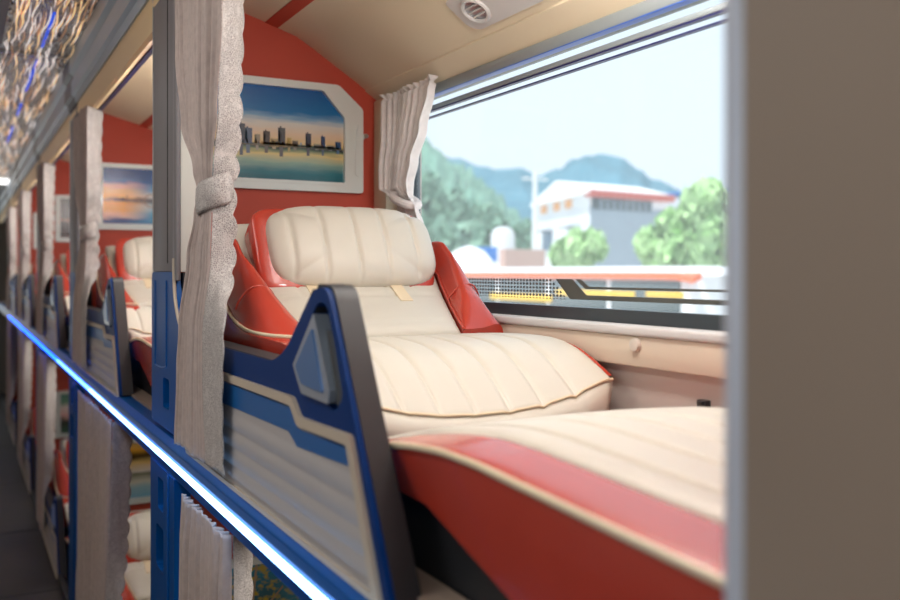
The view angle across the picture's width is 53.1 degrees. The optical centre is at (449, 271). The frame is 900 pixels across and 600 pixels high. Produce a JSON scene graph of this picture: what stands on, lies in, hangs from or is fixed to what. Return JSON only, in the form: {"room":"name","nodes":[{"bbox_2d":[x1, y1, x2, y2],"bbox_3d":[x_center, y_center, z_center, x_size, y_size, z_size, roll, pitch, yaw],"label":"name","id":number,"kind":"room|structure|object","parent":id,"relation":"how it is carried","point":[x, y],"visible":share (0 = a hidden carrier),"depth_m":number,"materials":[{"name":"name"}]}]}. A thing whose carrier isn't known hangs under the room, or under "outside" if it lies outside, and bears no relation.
{"room":"vehicle interior","nodes":[
{"label":"vehicle interior","id":0,"kind":"room"},
{"bbox_2d":[0,219,7,393],"bbox_3d":[-5.959,0.275,10.789,2.350,2.450,0.050,0,0,-29],"label":"wall","id":1,"kind":"structure","parent":0,"point":[3,226],"depth_m":11.03,"materials":[{"name":"grey"}]},
{"bbox_2d":[6,207,16,309],"bbox_3d":[-4.109,-0.124,8.440,0.083,0.952,0.406,0,0,-29],"label":"curtain","id":2,"kind":"object","parent":1,"relation":"hanging from","point":[11,211],"visible":1,"depth_m":8.38,"materials":[{"name":"fabric"}]},
{"bbox_2d":[6,320,17,426],"bbox_3d":[-4.100,0.939,8.404,0.087,0.962,0.419,0,0,-35],"label":"curtain","id":3,"kind":"object","parent":1,"relation":"hanging from","point":[12,333],"visible":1,"depth_m":8.30,"materials":[{"name":"fabric"}]},
{"bbox_2d":[17,190,31,319],"bbox_3d":[-3.196,-0.124,6.762,0.083,0.952,0.406,0,0,-29],"label":"curtain","id":4,"kind":"object","parent":1,"relation":"hanging from","point":[24,197],"visible":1,"depth_m":6.71,"materials":[{"name":"fabric"}]},
{"bbox_2d":[18,332,31,466],"bbox_3d":[-3.187,0.939,6.726,0.087,0.962,0.419,0,0,-35],"label":"curtain","id":5,"kind":"object","parent":1,"relation":"hanging from","point":[24,343],"visible":1,"depth_m":6.62,"materials":[{"name":"fabric"}]},
{"bbox_2d":[0,392,68,599],"bbox_3d":[-2.182,1.481,4.903,0.024,0.038,13.900,0,0,-29],"label":"baseboard","id":6,"kind":"structure","parent":1,"relation":"attached to","point":[61,580],"depth_m":4.33,"materials":[{"name":"black rubber"}]},
{"bbox_2d":[36,162,55,335],"bbox_3d":[-2.282,-0.124,5.085,0.083,0.952,0.406,0,0,-29],"label":"curtain","id":7,"kind":"object","parent":1,"relation":"hanging from","point":[45,171],"visible":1,"depth_m":5.03,"materials":[{"name":"fabric"}]},
{"bbox_2d":[36,351,56,533],"bbox_3d":[-2.274,0.939,5.049,0.087,0.962,0.419,0,0,-35],"label":"curtain","id":8,"kind":"object","parent":1,"relation":"hanging from","point":[46,368],"visible":0.99,"depth_m":4.95,"materials":[{"name":"fabric"}]},
{"bbox_2d":[37,342,57,359],"bbox_3d":[-2.131,0.415,4.754,0.010,0.008,1.188,0,0,-29],"label":"led strip","id":9,"kind":"object","parent":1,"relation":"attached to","point":[38,343],"visible":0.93,"depth_m":4.66,"materials":[{"name":"blue plastic"}]},
{"bbox_2d":[2,46,151,222],"bbox_3d":[-2.155,-0.606,4.918,0.013,0.012,13.900,0,0,-29],"label":"trim","id":10,"kind":"structure","parent":1,"relation":"attached to","point":[148,53],"depth_m":2.91,"materials":[{"name":"blue"}]},
{"bbox_2d":[0,0,158,222],"bbox_3d":[-2.177,-0.645,4.906,0.032,0.094,13.900,0,0,-29],"label":"trim","id":11,"kind":"structure","parent":1,"relation":"attached to","point":[137,41],"depth_m":2.93,"materials":[{"name":"brown"}]},
{"bbox_2d":[72,105,102,370],"bbox_3d":[-1.369,-0.124,3.407,0.083,0.952,0.406,0,0,-29],"label":"curtain","id":12,"kind":"object","parent":1,"relation":"hanging from","point":[87,127],"visible":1,"depth_m":3.35,"materials":[{"name":"fabric"}]},
{"bbox_2d":[75,390,132,599],"bbox_3d":[-1.234,0.949,3.102,0.082,0.982,0.889,0,0,-33],"label":"curtain","id":13,"kind":"object","parent":1,"relation":"hanging from","point":[104,494],"visible":1,"depth_m":2.92,"materials":[{"name":"fabric"}]},
{"bbox_2d":[0,302,368,599],"bbox_3d":[-2.182,0.415,4.903,0.044,0.086,13.900,0,0,-29],"label":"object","id":14,"kind":"structure","parent":1,"relation":"attached to","point":[320,576],"depth_m":1.65,"materials":[{"name":"blue paint"}]},
{"bbox_2d":[8,201,16,290],"bbox_3d":[-4.274,-0.164,8.787,0.071,1.052,0.385,0,0,-29],"label":"post","id":15,"kind":"object","parent":14,"relation":"on","point":[11,281],"visible":0.1,"depth_m":8.72,"materials":[{"name":"grey metal"}]},
{"bbox_2d":[9,274,18,315],"bbox_3d":[-3.950,0.195,8.158,0.048,0.358,1.024,0,0,-29],"label":"guard","id":16,"kind":"object","parent":14,"relation":"on","point":[13,293],"visible":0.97,"depth_m":7.86,"materials":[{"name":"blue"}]},
{"bbox_2d":[19,183,29,288],"bbox_3d":[-3.360,-0.164,7.110,0.071,1.052,0.385,0,0,-29],"label":"post","id":17,"kind":"object","parent":14,"relation":"on","point":[24,286],"visible":0.15,"depth_m":7.04,"materials":[{"name":"grey metal"}]},
{"bbox_2d":[21,274,35,327],"bbox_3d":[-3.036,0.195,6.480,0.048,0.358,1.024,0,0,-29],"label":"guard","id":18,"kind":"object","parent":14,"relation":"on","point":[29,294],"visible":0.88,"depth_m":6.17,"materials":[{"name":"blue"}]},
{"bbox_2d":[37,156,50,294],"bbox_3d":[-2.447,-0.164,5.433,0.071,1.052,0.385,0,0,-29],"label":"post","id":19,"kind":"object","parent":14,"relation":"on","point":[47,290],"visible":0.09,"depth_m":5.41,"materials":[{"name":"grey metal"}]},
{"bbox_2d":[40,275,66,348],"bbox_3d":[-2.123,0.195,4.803,0.048,0.358,1.024,0,0,-29],"label":"guard","id":20,"kind":"object","parent":14,"relation":"on","point":[54,323],"visible":0.86,"depth_m":4.50,"materials":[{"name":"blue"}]},
{"bbox_2d":[69,102,91,356],"bbox_3d":[-1.534,-0.164,3.755,0.071,1.052,0.385,0,0,-29],"label":"post","id":21,"kind":"object","parent":14,"relation":"on","point":[75,227],"visible":0.24,"depth_m":3.83,"materials":[{"name":"grey metal"}]},
{"bbox_2d":[79,277,133,396],"bbox_3d":[-1.210,0.195,3.125,0.048,0.358,1.024,0,0,-29],"label":"guard","id":22,"kind":"object","parent":14,"relation":"on","point":[108,360],"visible":0.84,"depth_m":2.83,"materials":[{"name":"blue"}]},
{"bbox_2d":[152,0,196,434],"bbox_3d":[-0.620,-0.164,2.078,0.071,1.052,0.385,0,0,-29],"label":"post","id":23,"kind":"object","parent":14,"relation":"on","point":[174,186],"visible":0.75,"depth_m":2.08,"materials":[{"name":"grey metal"}]},
{"bbox_2d":[185,284,421,599],"bbox_3d":[-0.296,0.195,1.448,0.048,0.358,1.024,0,0,-29],"label":"guard","id":24,"kind":"object","parent":14,"relation":"on","point":[307,445],"visible":0.88,"depth_m":1.17,"materials":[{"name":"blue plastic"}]},
{"bbox_2d":[174,0,244,477],"bbox_3d":[-0.456,-0.124,1.730,0.083,0.952,0.406,0,0,-29],"label":"curtain","id":25,"kind":"object","parent":1,"relation":"hanging from","point":[209,43],"visible":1,"depth_m":1.68,"materials":[{"name":"fabric"}]},
{"bbox_2d":[0,0,9,50],"bbox_3d":[-3.024,-0.885,4.445,1.340,0.030,13.900,0,0,-29],"label":"ceiling","id":26,"kind":"structure","parent":0,"point":[4,4],"depth_m":3.05,"materials":[{"name":"grey"}]},
{"bbox_2d":[0,0,98,192],"bbox_3d":[-2.325,-0.866,4.825,0.254,0.016,13.900,0,0,-29],"label":"ceiling panel","id":27,"kind":"object","parent":26,"relation":"attached to","point":[40,37],"visible":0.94,"depth_m":3.66,"materials":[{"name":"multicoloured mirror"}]},
{"bbox_2d":[0,176,8,183],"bbox_3d":[-4.181,-0.847,8.307,0.200,0.038,0.410,0,0,-29],"label":"ceiling light","id":28,"kind":"object","parent":27,"relation":"attached to","point":[3,180],"visible":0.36,"depth_m":8.17,"materials":[{"name":"white"}]},
{"bbox_2d":[13,207,18,402],"bbox_3d":[-4.111,0.378,9.137,0.601,2.225,0.030,0,0,-29],"label":"wall","id":29,"kind":"structure","parent":0,"point":[15,397],"depth_m":9.00,"materials":[{"name":"red plastic"}]},
{"bbox_2d":[26,185,36,435],"bbox_3d":[-3.197,0.378,7.459,0.601,2.225,0.030,0,0,-29],"label":"wall","id":30,"kind":"structure","parent":0,"point":[33,252],"depth_m":7.33,"materials":[{"name":"red plastic"}]},
{"bbox_2d":[15,161,20,185],"bbox_3d":[-3.405,-0.780,7.152,0.081,0.183,0.240,0,0,-29],"label":"trim","id":31,"kind":"structure","parent":30,"relation":"attached to","point":[16,168],"depth_m":7.12,"materials":[{"name":"grey"}]},
{"bbox_2d":[33,213,36,248],"bbox_3d":[-3.187,-0.337,7.436,0.462,0.295,0.019,0,0,-29],"label":"framed picture","id":32,"kind":"object","parent":30,"relation":"attached to","point":[34,214],"visible":0.2,"depth_m":7.33,"materials":[{"name":"white"}]},
{"bbox_2d":[0,393,68,599],"bbox_3d":[-2.602,1.515,4.675,2.300,0.050,13.900,0,0,-29],"label":"floor","id":33,"kind":"structure","parent":0,"point":[25,563],"depth_m":5.01,"materials":[{"name":"grey plastic"}]},
{"bbox_2d":[9,400,17,445],"bbox_3d":[-3.950,1.310,8.158,0.048,0.358,1.024,0,0,-29],"label":"guard","id":34,"kind":"object","parent":33,"relation":"on","point":[13,428],"visible":0.84,"depth_m":7.86,"materials":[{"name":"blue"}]},
{"bbox_2d":[0,529,38,533],"bbox_3d":[-2.700,1.499,5.084,0.720,0.002,0.012,0,0,-29],"label":"trim","id":35,"kind":"structure","parent":33,"relation":"on","point":[32,529],"depth_m":5.20,"materials":[{"name":"black"}]},
{"bbox_2d":[21,434,35,493],"bbox_3d":[-3.036,1.310,6.480,0.048,0.358,1.024,0,0,-29],"label":"guard","id":36,"kind":"object","parent":33,"relation":"on","point":[29,447],"visible":0.84,"depth_m":6.17,"materials":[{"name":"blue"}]},
{"bbox_2d":[0,588,59,597],"bbox_3d":[-2.159,1.499,4.092,0.720,0.002,0.012,0,0,-29],"label":"trim","id":37,"kind":"structure","parent":33,"relation":"on","point":[57,588],"depth_m":4.20,"materials":[{"name":"black"}]},
{"bbox_2d":[30,407,35,444],"bbox_3d":[-2.686,1.252,6.497,0.575,0.566,1.660,0,0,-29],"label":"seat","id":38,"kind":"object","parent":33,"relation":"on","point":[32,410],"visible":0.02,"depth_m":6.86,"materials":[{"name":"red leather"}]},
{"bbox_2d":[36,346,45,475],"bbox_3d":[-2.487,0.979,5.466,0.040,1.042,0.280,0,0,-29],"label":"post","id":39,"kind":"object","parent":33,"relation":"on","point":[37,348],"visible":0.23,"depth_m":5.55,"materials":[{"name":"blue paint"}]},
{"bbox_2d":[41,486,66,578],"bbox_3d":[-2.123,1.310,4.803,0.048,0.358,1.024,0,0,-29],"label":"guard","id":40,"kind":"object","parent":33,"relation":"on","point":[54,530],"visible":0.85,"depth_m":4.50,"materials":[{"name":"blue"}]},
{"bbox_2d":[52,438,68,555],"bbox_3d":[-1.772,1.252,4.819,0.575,0.566,1.660,0,0,-29],"label":"seat","id":41,"kind":"object","parent":33,"relation":"on","point":[60,474],"visible":0.02,"depth_m":5.12,"materials":[{"name":"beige leather"}]},
{"bbox_2d":[65,503,68,530],"bbox_3d":[-1.861,1.327,5.001,0.530,0.177,0.385,0,0,-29],"label":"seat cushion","id":42,"kind":"object","parent":41,"relation":"on","point":[66,504],"depth_m":4.80,"materials":[{"name":"beige leather"}]},
{"bbox_2d":[66,439,68,468],"bbox_3d":[-2.073,1.075,5.376,0.410,0.202,0.174,0,0,-29],"label":"pillow","id":43,"kind":"object","parent":41,"relation":"on","point":[67,443],"depth_m":5.25,"materials":[{"name":"red leather"}]},
{"bbox_2d":[69,378,84,599],"bbox_3d":[-1.573,0.979,3.789,0.040,1.042,0.280,0,0,-29],"label":"post","id":44,"kind":"object","parent":33,"relation":"on","point":[73,387],"visible":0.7,"depth_m":3.71,"materials":[{"name":"blue paint"}]},
{"bbox_2d":[121,509,150,599],"bbox_3d":[-0.859,1.252,3.142,0.575,0.566,1.660,0,0,-29],"label":"seat","id":45,"kind":"object","parent":33,"relation":"on","point":[137,575],"visible":0.14,"depth_m":3.55,"materials":[{"name":"beige leather"}]},
{"bbox_2d":[126,511,142,562],"bbox_3d":[-1.160,1.075,3.698,0.410,0.202,0.174,0,0,-29],"label":"pillow","id":46,"kind":"object","parent":45,"relation":"on","point":[134,554],"depth_m":3.57,"materials":[{"name":"beige leather"}]},
{"bbox_2d":[151,457,190,599],"bbox_3d":[-0.660,0.979,2.111,0.040,1.042,0.280,0,0,-29],"label":"post","id":47,"kind":"object","parent":33,"relation":"on","point":[166,491],"visible":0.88,"depth_m":2.07,"materials":[{"name":"blue metal"}]},
{"bbox_2d":[724,0,899,599],"bbox_3d":[0.260,0.405,0.436,0.038,2.190,0.318,0,0,-29],"label":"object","id":48,"kind":"object","parent":33,"relation":"on","point":[812,87],"visible":1,"depth_m":0.51,"materials":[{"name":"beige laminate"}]},
{"bbox_2d":[48,160,69,491],"bbox_3d":[-2.284,0.378,5.782,0.601,2.225,0.030,0,0,-29],"label":"wall","id":49,"kind":"structure","parent":0,"point":[62,172],"depth_m":5.67,"materials":[{"name":"red plastic"}]},
{"bbox_2d":[32,126,39,160],"bbox_3d":[-2.492,-0.780,5.475,0.081,0.183,0.240,0,0,-29],"label":"trim","id":50,"kind":"structure","parent":49,"relation":"attached to","point":[34,138],"depth_m":5.45,"materials":[{"name":"grey"}]},
{"bbox_2d":[55,390,68,437],"bbox_3d":[-2.274,0.895,5.758,0.462,0.295,0.019,0,0,-29],"label":"framed picture","id":51,"kind":"object","parent":49,"relation":"attached to","point":[62,397],"visible":0.28,"depth_m":5.67,"materials":[{"name":"white"}]},
{"bbox_2d":[61,394,68,432],"bbox_3d":[-2.287,0.892,5.755,0.397,0.268,0.001,0,0,-29],"label":"print","id":52,"kind":"object","parent":51,"relation":"attached to","point":[64,397],"depth_m":5.68},
{"bbox_2d":[55,195,69,241],"bbox_3d":[-2.274,-0.337,5.758,0.462,0.295,0.019,0,0,-29],"label":"framed picture","id":53,"kind":"object","parent":49,"relation":"attached to","point":[62,202],"visible":0.29,"depth_m":5.67,"materials":[{"name":"white"}]},
{"bbox_2d":[61,198,69,237],"bbox_3d":[-2.287,-0.340,5.755,0.397,0.268,0.001,0,0,-29],"label":"print","id":54,"kind":"object","parent":53,"relation":"attached to","point":[65,203],"depth_m":5.68},
{"bbox_2d":[85,113,151,510],"bbox_3d":[-1.371,0.378,4.104,0.601,2.225,0.030,0,0,-29],"label":"wall","id":55,"kind":"structure","parent":0,"point":[123,141],"depth_m":4.03,"materials":[{"name":"red plastic"}]},
{"bbox_2d":[63,59,75,112],"bbox_3d":[-1.579,-0.780,3.797,0.081,0.183,0.240,0,0,-29],"label":"trim","id":56,"kind":"structure","parent":55,"relation":"attached to","point":[70,103],"depth_m":3.78,"materials":[{"name":"grey"}]},
{"bbox_2d":[56,360,90,389],"bbox_3d":[-1.557,0.415,3.700,0.010,0.008,1.188,0,0,-29],"label":"led strip","id":57,"kind":"object","parent":55,"relation":"attached to","point":[79,380],"visible":0.91,"depth_m":3.58,"materials":[{"name":"blue"}]},
{"bbox_2d":[99,162,151,229],"bbox_3d":[-1.361,-0.337,4.080,0.462,0.295,0.019,0,0,-29],"label":"framed picture","id":58,"kind":"object","parent":55,"relation":"attached to","point":[126,197],"visible":0.34,"depth_m":4.03,"materials":[{"name":"white"}]},
{"bbox_2d":[111,438,151,504],"bbox_3d":[-1.361,0.895,4.080,0.462,0.295,0.019,0,0,-29],"label":"framed picture","id":59,"kind":"object","parent":55,"relation":"attached to","point":[140,483],"visible":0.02,"depth_m":4.06,"materials":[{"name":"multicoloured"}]},
{"bbox_2d":[179,494,252,599],"bbox_3d":[-0.447,0.939,1.694,0.087,0.962,0.419,0,0,-35],"label":"curtain","id":60,"kind":"object","parent":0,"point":[205,549],"visible":0.94,"depth_m":1.67,"materials":[{"name":"fabric"}]},
{"bbox_2d":[152,447,327,599],"bbox_3d":[-0.410,0.415,1.592,0.010,0.008,1.188,0,0,-29],"label":"led strip","id":61,"kind":"object","parent":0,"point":[305,585],"visible":1,"depth_m":1.41,"materials":[{"name":"blue"}]},
{"bbox_2d":[191,13,376,558],"bbox_3d":[-0.458,0.378,2.427,0.601,2.225,0.030,0,0,-29],"label":"wall","id":62,"kind":"structure","parent":0,"point":[270,51],"depth_m":2.43,"materials":[{"name":"red paint"}]},
{"bbox_2d":[0,0,148,211],"bbox_3d":[-2.180,-0.781,4.904,0.080,0.182,13.900,0,0,-29],"label":"trim","id":63,"kind":"structure","parent":62,"relation":"attached to","point":[109,22],"depth_m":3.33,"materials":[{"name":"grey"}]},
{"bbox_2d":[88,389,155,448],"bbox_3d":[-0.984,0.415,2.646,0.010,0.008,1.188,0,0,-29],"label":"led strip","id":64,"kind":"object","parent":62,"relation":"attached to","point":[143,438],"visible":0.91,"depth_m":2.49,"materials":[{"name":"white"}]},
{"bbox_2d":[139,0,313,127],"bbox_3d":[-1.918,-0.663,5.047,0.034,0.022,13.900,0,0,-29],"label":"trim","id":65,"kind":"structure","parent":62,"relation":"attached to","point":[293,7],"depth_m":2.30,"materials":[{"name":"red plastic"}]},
{"bbox_2d":[2,302,466,599],"bbox_3d":[-2.143,0.374,4.925,0.045,0.021,13.900,0,0,-29],"label":"trim","id":66,"kind":"structure","parent":62,"relation":"attached to","point":[431,588],"depth_m":1.05,"materials":[{"name":"brown"}]},
{"bbox_2d":[232,555,299,599],"bbox_3d":[-0.448,0.895,2.403,0.462,0.295,0.019,0,0,-29],"label":"framed picture","id":67,"kind":"object","parent":62,"relation":"attached to","point":[266,586],"visible":0.02,"depth_m":2.38,"materials":[{"name":"white"}]},
{"bbox_2d":[212,75,362,193],"bbox_3d":[-0.448,-0.366,2.403,0.462,0.295,0.019,0,0,-29],"label":"framed picture","id":68,"kind":"object","parent":62,"relation":"attached to","point":[297,135],"visible":0.81,"depth_m":2.43,"materials":[{"name":"white"}]},
{"bbox_2d":[59,0,562,162],"bbox_3d":[-1.905,-0.628,5.054,0.637,0.304,13.900,0,0,-29],"label":"ceiling","id":69,"kind":"structure","parent":0,"point":[372,42],"depth_m":2.23,"materials":[{"name":"beige plastic"}]},
{"bbox_2d":[446,0,542,28],"bbox_3d":[0.089,-0.548,1.805,0.084,0.066,0.275,0,0,-29],"label":"ceiling vent","id":70,"kind":"object","parent":69,"relation":"in","point":[477,14],"visible":1,"depth_m":1.85,"materials":[{"name":"grey plastic"}]},
{"bbox_2d":[465,3,485,18],"bbox_3d":[0.054,-0.543,1.863,0.044,0.032,0.065,0,0,-29],"label":"air vent","id":71,"kind":"object","parent":70,"relation":"on","point":[472,10],"depth_m":1.87,"materials":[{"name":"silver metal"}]},
{"bbox_2d":[397,149,723,409],"bbox_3d":[-1.606,0.300,5.217,0.050,2.400,13.900,0,0,-29],"label":"wall","id":72,"kind":"structure","parent":0,"point":[633,387],"depth_m":1.56,"materials":[{"name":"beige plastic"}]},
{"bbox_2d":[374,98,396,210],"bbox_3d":[-0.180,-0.194,2.511,0.037,0.576,0.084,0,0,-29],"label":"trim","id":73,"kind":"structure","parent":72,"relation":"attached to","point":[381,200],"depth_m":2.51,"materials":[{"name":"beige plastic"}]},
{"bbox_2d":[378,74,437,222],"bbox_3d":[-0.115,-0.266,2.331,0.078,0.432,0.311,0,0,-33],"label":"window curtain","id":74,"kind":"object","parent":72,"relation":"hanging from","point":[405,113],"visible":0.82,"depth_m":2.32,"materials":[{"name":"white fabric"}]},
{"bbox_2d":[365,0,644,99],"bbox_3d":[-1.654,-0.494,5.191,0.060,0.052,13.900,0,0,-29],"label":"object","id":75,"kind":"structure","parent":72,"relation":"attached to","point":[564,16],"depth_m":1.91,"materials":[{"name":"beige plastic"}]},
{"bbox_2d":[413,0,723,330],"bbox_3d":[0.295,-0.189,1.698,0.048,0.570,1.720,0,0,-29],"label":"window","id":76,"kind":"structure","parent":72,"relation":"in","point":[646,11],"depth_m":1.74,"materials":[{"name":"grey metal"}]},
{"bbox_2d":[491,313,723,343],"bbox_3d":[-2.101,0.103,6.058,0.040,0.018,11.950,0,0,-29],"label":"trim","id":77,"kind":"structure","parent":72,"relation":"attached to","point":[684,334],"depth_m":1.61,"materials":[{"name":"grey plastic"}]},
{"bbox_2d":[499,323,723,378],"bbox_3d":[-2.104,0.139,6.056,0.022,0.054,11.950,0,0,-29],"label":"trim","id":78,"kind":"structure","parent":72,"relation":"attached to","point":[687,357],"depth_m":1.55,"materials":[{"name":"beige plastic"}]},
{"bbox_2d":[629,338,640,351],"bbox_3d":[0.322,0.127,1.569,0.008,0.025,0.025,0,0,-29],"label":"button","id":79,"kind":"object","parent":72,"relation":"attached to","point":[635,343],"visible":1,"depth_m":1.56,"materials":[{"name":"beige plastic"}]},
{"bbox_2d":[697,399,710,406],"bbox_3d":[0.408,0.214,1.450,0.017,0.016,0.020,0,0,-29],"label":"latch","id":80,"kind":"object","parent":72,"relation":"attached to","point":[700,402],"visible":0.77,"depth_m":1.44,"materials":[{"name":"black plastic"}]},
{"bbox_3d":[-1.900,0.418,5.057,0.619,0.067,13.900,0,0,-29],"label":"deck","id":81,"kind":"object","parent":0,"visible":0},
{"bbox_2d":[30,260,36,295],"bbox_3d":[-2.686,0.137,6.497,0.575,0.566,1.660,0,0,-29],"label":"seat","id":82,"kind":"object","parent":81,"relation":"on","point":[33,268],"visible":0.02,"depth_m":6.87,"materials":[{"name":"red leather"}]},
{"bbox_2d":[52,250,69,341],"bbox_3d":[-1.772,0.137,4.819,0.575,0.566,1.660,0,0,-29],"label":"seat","id":83,"kind":"object","parent":81,"relation":"on","point":[62,266],"visible":0.02,"depth_m":5.17,"materials":[{"name":"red leather"}]},
{"bbox_2d":[65,296,68,310],"bbox_3d":[-1.861,0.211,5.001,0.530,0.177,0.385,0,0,-29],"label":"seat cushion","id":84,"kind":"object","parent":83,"relation":"on","point":[66,297],"depth_m":4.78,"materials":[{"name":"beige leather"}]},
{"bbox_2d":[66,250,69,276],"bbox_3d":[-2.073,-0.040,5.376,0.410,0.202,0.174,0,0,-29],"label":"pillow","id":85,"kind":"object","parent":83,"relation":"on","point":[68,252],"depth_m":5.25,"materials":[{"name":"red leather"}]},
{"bbox_2d":[95,236,152,395],"bbox_3d":[-0.859,0.137,3.142,0.575,0.566,1.660,0,0,-29],"label":"seat","id":86,"kind":"object","parent":81,"relation":"on","point":[130,259],"visible":0.16,"depth_m":3.48,"materials":[{"name":"beige leather"}]},
{"bbox_2d":[114,237,142,279],"bbox_3d":[-1.160,-0.040,3.698,0.410,0.202,0.174,0,0,-29],"label":"pillow","id":87,"kind":"object","parent":86,"relation":"on","point":[128,252],"depth_m":3.57,"materials":[{"name":"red leather"}]},
{"bbox_2d":[126,305,151,332],"bbox_3d":[-0.948,0.211,3.324,0.530,0.177,0.385,0,0,-29],"label":"seat cushion","id":88,"kind":"object","parent":86,"relation":"on","point":[139,317],"depth_m":3.11,"materials":[{"name":"beige leather"}]},
{"bbox_2d":[210,206,723,599],"bbox_3d":[0.054,0.137,1.464,0.575,0.566,1.660,0,0,-29],"label":"seat","id":89,"kind":"object","parent":81,"relation":"on","point":[518,479],"visible":0.74,"depth_m":1.07,"materials":[{"name":"beige leather"}]},
{"bbox_2d":[244,208,433,287],"bbox_3d":[-0.246,-0.040,2.021,0.410,0.202,0.174,0,0,-29],"label":"pillow","id":90,"kind":"object","parent":89,"relation":"on","point":[287,247],"depth_m":1.94,"materials":[{"name":"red leather"}]},
{"bbox_2d":[367,333,612,413],"bbox_3d":[-0.035,0.211,1.646,0.530,0.177,0.385,0,0,-29],"label":"seat cushion","id":91,"kind":"object","parent":89,"relation":"on","point":[416,373],"depth_m":1.56,"materials":[{"name":"beige leather"}]},
{"bbox_2d":[567,342,611,376],"bbox_3d":[0.196,0.167,1.780,0.018,0.066,0.370,0,0,-29],"label":"piping","id":92,"kind":"object","parent":89,"relation":"on","point":[595,366],"depth_m":1.65,"materials":[{"name":"red leather"}]},
{"label":"outside","id":93,"kind":"structure","parent":0,"visible":0},
{"bbox_3d":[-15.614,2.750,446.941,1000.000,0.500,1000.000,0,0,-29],"label":"ground","id":94,"kind":"structure","parent":93,"visible":0},
{"bbox_2d":[422,170,443,213],"bbox_3d":[-2.247,-2.911,73.906,4.630,10.961,4.693,0,0,-29],"label":"tree","id":95,"kind":"object","parent":94,"relation":"on","point":[431,182],"visible":0.1,"depth_m":73.27,"materials":[{"name":"green plant"}]},
{"bbox_2d":[422,208,475,252],"bbox_3d":[-0.345,-0.284,44.019,3.621,5.695,4.127,0,0,20],"label":"tree","id":96,"kind":"object","parent":94,"relation":"on","point":[449,230],"visible":0.33,"depth_m":42.57,"materials":[{"name":"green plant"}]},
{"bbox_2d":[431,184,468,217],"bbox_3d":[0.380,-2.024,68.092,4.671,9.181,4.108,0,0,43],"label":"tree","id":97,"kind":"object","parent":94,"relation":"on","point":[446,201],"visible":0.38,"depth_m":67.21,"materials":[{"name":"green plant"}]},
{"bbox_2d":[452,246,496,267],"bbox_3d":[0.643,0.852,27.176,1.464,3.316,3.815,0,0,5],"label":"tent","id":98,"kind":"object","parent":94,"relation":"on","point":[468,256],"visible":0.28,"depth_m":25.70,"materials":[{"name":"white fabric"}]},
{"bbox_2d":[454,200,510,246],"bbox_3d":[2.047,-1.213,61.909,4.425,7.557,4.262,0,0,-29],"label":"tree","id":99,"kind":"object","parent":94,"relation":"on","point":[482,219],"visible":0.53,"depth_m":60.74,"materials":[{"name":"green plant"}]},
{"bbox_2d":[491,227,514,267],"bbox_3d":[1.767,0.510,30.000,0.840,4.020,0.840,0,0,-29],"label":"tower","id":100,"kind":"structure","parent":94,"relation":"on","point":[501,237],"depth_m":29.67,"materials":[{"name":"white concrete"}]},
{"bbox_2d":[508,216,531,248],"bbox_3d":[4.736,-0.891,69.608,5.066,6.912,4.272,0,0,-29],"label":"tree","id":101,"kind":"object","parent":94,"relation":"on","point":[522,231],"visible":0.24,"depth_m":68.48,"materials":[{"name":"green plant"}]},
{"bbox_2d":[500,249,544,267],"bbox_3d":[2.296,0.892,28.408,1.676,3.216,0.270,0,0,-37],"label":"brick wall","id":102,"kind":"structure","parent":94,"relation":"on","point":[509,258],"depth_m":28.20,"materials":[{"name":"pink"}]},
{"bbox_2d":[522,172,547,248],"bbox_3d":[3.400,-0.725,36.000,1.200,6.550,0.320,0,0,-29],"label":"utility pole","id":103,"kind":"object","parent":94,"relation":"on","point":[534,182],"visible":0.54,"depth_m":35.90,"materials":[{"name":"white concrete"}]},
{"bbox_2d":[547,225,609,266],"bbox_3d":[2.795,0.759,19.848,1.360,3.608,1.286,0,0,45],"label":"tree","id":104,"kind":"object","parent":94,"relation":"on","point":[578,248],"visible":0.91,"depth_m":19.56,"materials":[{"name":"green plant"}]},
{"bbox_2d":[462,266,723,314],"bbox_3d":[1.654,1.212,13.881,2.220,2.575,8.200,0,0,-29],"label":"coach","id":105,"kind":"object","parent":94,"relation":"on","point":[670,277],"visible":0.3,"depth_m":10.96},
{"bbox_2d":[530,181,675,266],"bbox_3d":[7.439,-0.974,45.482,5.514,6.949,11.273,0,0,-11],"label":"building","id":106,"kind":"structure","parent":94,"relation":"on","point":[620,212],"depth_m":41.58,"materials":[{"name":"grey paint"}]},
{"bbox_2d":[632,224,657,265],"bbox_3d":[5.109,0.677,22.001,1.368,3.774,1.351,0,0,5],"label":"tree","id":107,"kind":"object","parent":94,"relation":"on","point":[644,244],"visible":0.34,"depth_m":21.80,"materials":[{"name":"green plant"}]},
{"bbox_2d":[666,191,681,209],"bbox_3d":[13.966,-1.330,54.957,5.834,7.660,9.662,0,0,-10],"label":"annex building","id":108,"kind":"structure","parent":94,"relation":"on","point":[675,204],"depth_m":50.51,"materials":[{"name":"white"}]},
{"bbox_2d":[651,174,723,265],"bbox_3d":[4.799,0.351,17.110,2.102,4.427,1.946,0,0,-29],"label":"tree","id":109,"kind":"object","parent":94,"relation":"on","point":[692,234],"visible":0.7,"depth_m":16.48,"materials":[{"name":"green plant"}]},
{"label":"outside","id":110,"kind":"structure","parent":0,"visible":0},
{"bbox_2d":[445,154,680,220],"bbox_3d":[131.815,-38.024,641.075,577.198,81.648,484.830,0,0,-29],"label":"hill","id":111,"kind":"structure","parent":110,"point":[516,191],"depth_m":529.11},
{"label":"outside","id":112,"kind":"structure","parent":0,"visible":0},
{"bbox_2d":[422,138,522,226],"bbox_3d":[4.831,-9.302,118.535,65.519,24.204,79.015,0,0,-29],"label":"hill","id":113,"kind":"structure","parent":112,"point":[476,190],"depth_m":102.97,"materials":[{"name":"green plant"}]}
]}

